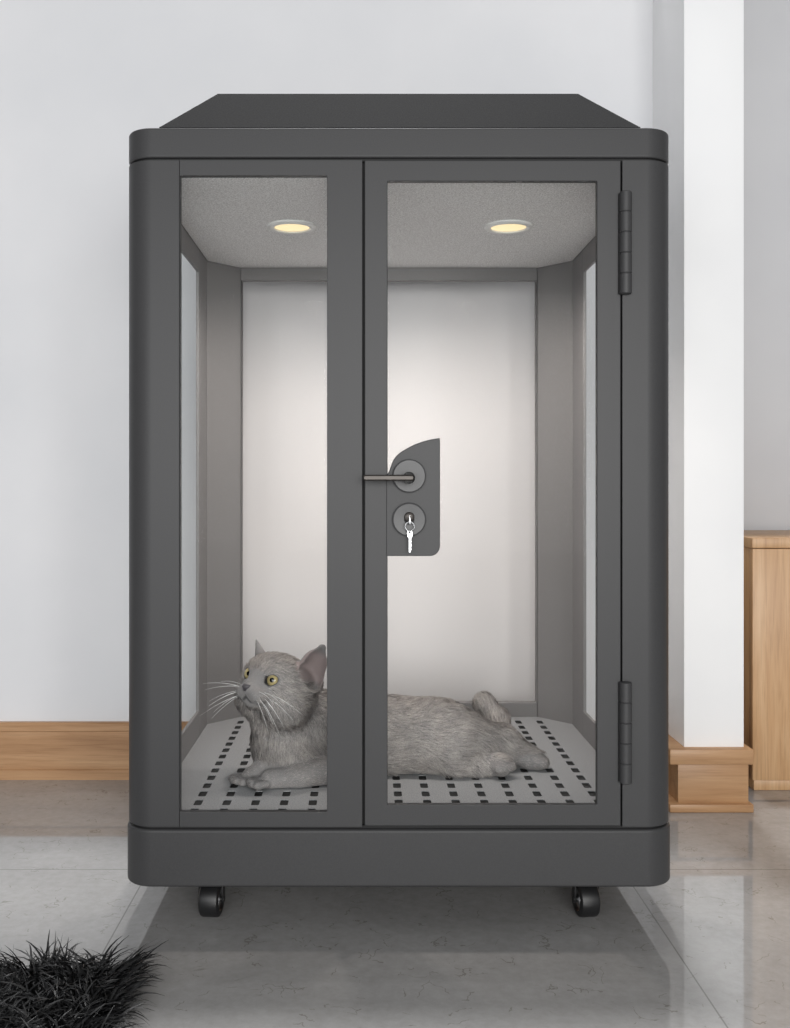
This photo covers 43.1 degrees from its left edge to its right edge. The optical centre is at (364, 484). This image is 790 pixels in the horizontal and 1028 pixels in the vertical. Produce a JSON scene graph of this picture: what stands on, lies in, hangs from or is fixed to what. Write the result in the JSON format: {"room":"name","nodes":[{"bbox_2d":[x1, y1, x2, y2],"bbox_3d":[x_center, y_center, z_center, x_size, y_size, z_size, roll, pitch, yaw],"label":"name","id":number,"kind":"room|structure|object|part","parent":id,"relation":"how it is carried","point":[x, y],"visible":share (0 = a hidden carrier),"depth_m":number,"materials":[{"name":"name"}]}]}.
{"room":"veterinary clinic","nodes":[
{"label":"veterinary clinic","id":0,"kind":"room"},
{"bbox_2d":[0,0,652,720],"bbox_3d":[-0.950,-0.399,2.272,3.200,2.100,0.100,0,0,0],"label":"wall","id":1,"kind":"structure","parent":0,"point":[78,77],"depth_m":2.22,"materials":[{"name":"white paint"}]},
{"bbox_2d":[0,721,188,779],"bbox_3d":[-0.955,0.588,2.215,3.190,0.126,0.015,0,0,0],"label":"baseboard","id":2,"kind":"structure","parent":1,"relation":"attached to","point":[29,750],"depth_m":2.21,"materials":[{"name":"brown wood"}]},
{"bbox_2d":[0,780,789,1027],"bbox_3d":[0.050,0.676,0.800,5.200,0.050,3.900,0,0,0],"label":"floor","id":3,"kind":"structure","parent":0,"point":[708,946],"depth_m":1.44,"materials":[{"name":"tile"}]},
{"bbox_2d":[0,930,167,1027],"bbox_3d":[-0.610,0.629,1.079,0.726,0.057,0.604,0,0,0],"label":"rug","id":4,"kind":"object","parent":3,"relation":"on","point":[47,993],"visible":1,"depth_m":1.25,"materials":[{"name":"black carpet"}]},
{"bbox_2d":[128,94,669,916],"bbox_3d":[0.050,0.019,1.752,0.806,1.264,0.685,0,0,0],"label":"cabinet","id":5,"kind":"object","parent":3,"relation":"on","point":[356,194],"visible":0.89,"depth_m":1.45,"materials":[{"name":"grey metal"}]},
{"bbox_3d":[-0.310,0.012,1.500,0.081,0.967,0.100,0,0,0],"label":"corner post","id":6,"kind":"part","parent":5,"relation":"part of","materials":[{"name":"grey metal"}]},
{"bbox_3d":[-0.320,0.012,1.735,0.006,0.967,0.369,0,0,0],"label":"panel","id":7,"kind":"part","parent":5,"relation":"part of","materials":[{"name":"grey paint"}]},
{"bbox_3d":[-0.304,0.012,2.006,0.093,0.967,0.173,0,0,0],"label":"corner post","id":8,"kind":"part","parent":5,"relation":"part of","materials":[{"name":"grey paint"}]},
{"bbox_3d":[-0.136,0.012,1.456,0.265,0.967,0.011,0,0,0],"label":"panel","id":9,"kind":"part","parent":5,"relation":"part of","materials":[{"name":"clear glass"}]},
{"bbox_2d":[203,639,549,790],"bbox_3d":[0.015,0.374,1.684,0.585,0.236,0.236,0,0,-15],"label":"cat","id":10,"kind":"object","parent":5,"relation":"on","point":[282,697],"visible":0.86,"depth_m":1.63},
{"bbox_2d":[182,717,594,809],"bbox_3d":[0.050,0.490,1.769,0.733,0.020,0.604,0,0,0],"label":"tray","id":11,"kind":"object","parent":5,"relation":"on","point":[219,749],"depth_m":1.62,"materials":[{"name":"grey metal"}]},
{"bbox_3d":[0.033,-0.010,1.416,0.072,0.008,0.012,0,0,0],"label":"lever handle","id":12,"kind":"part","parent":5,"relation":"part of","materials":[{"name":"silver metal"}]},
{"bbox_3d":[0.050,0.012,2.082,0.614,0.967,0.021,0,0,0],"label":"panel","id":13,"kind":"part","parent":5,"relation":"part of","materials":[{"name":"grey paint"}]},
{"bbox_3d":[0.051,-0.568,1.772,0.712,0.092,0.583,0,0,0],"label":"roof lid","id":14,"kind":"part","parent":5,"relation":"part of","materials":[{"name":"grey paint"}]},
{"bbox_2d":[405,517,414,551],"bbox_3d":[0.063,0.070,1.437,0.014,0.054,0.019,0,0,-25],"label":"key","id":15,"kind":"object","parent":5,"relation":"hanging from","point":[409,535],"visible":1,"depth_m":1.43,"materials":[{"name":"silver metal"}]},
{"bbox_3d":[0.070,0.017,1.455,0.078,0.171,0.012,0,0,0],"label":"lock plate","id":16,"kind":"part","parent":5,"relation":"part of","materials":[{"name":"grey paint"}]},
{"bbox_3d":[0.185,0.012,1.456,0.372,0.965,0.011,0,0,0],"label":"door","id":17,"kind":"part","parent":5,"relation":"part of","materials":[{"name":"grey paint"}]},
{"bbox_3d":[0.404,0.012,2.006,0.093,0.967,0.173,0,0,0],"label":"corner post","id":18,"kind":"part","parent":5,"relation":"part of","materials":[{"name":"grey paint"}]},
{"bbox_3d":[0.420,0.012,1.735,0.006,0.967,0.369,0,0,0],"label":"panel","id":19,"kind":"part","parent":5,"relation":"part of","materials":[{"name":"grey paint"}]},
{"bbox_3d":[0.412,0.012,1.500,0.078,0.967,0.100,0,0,0],"label":"corner post","id":20,"kind":"part","parent":5,"relation":"part of","materials":[{"name":"grey metal"}]},
{"bbox_2d":[744,530,789,789],"bbox_3d":[1.258,0.382,2.305,0.871,0.538,0.400,0,0,0],"label":"sideboard","id":21,"kind":"object","parent":3,"relation":"on","point":[766,552],"visible":0.58,"depth_m":2.13,"materials":[{"name":"brown wood"}]},
{"bbox_2d":[653,0,743,746],"bbox_3d":[0.700,-0.399,2.263,0.120,2.100,0.515,0,0,0],"label":"column","id":22,"kind":"structure","parent":0,"point":[698,45],"depth_m":2.00,"materials":[{"name":"white paint"}]},
{"bbox_2d":[669,735,753,812],"bbox_3d":[0.689,0.588,2.118,0.167,0.126,0.265,0,0,0],"label":"baseboard","id":23,"kind":"structure","parent":22,"relation":"attached to","point":[701,779],"depth_m":2.00,"materials":[{"name":"brown wood"}]},
{"bbox_2d":[744,0,789,529],"bbox_3d":[1.650,-0.399,2.570,2.000,2.100,0.100,0,0,0],"label":"wall","id":24,"kind":"structure","parent":0,"point":[766,22],"depth_m":2.52,"materials":[{"name":"grey paint"}]}
]}

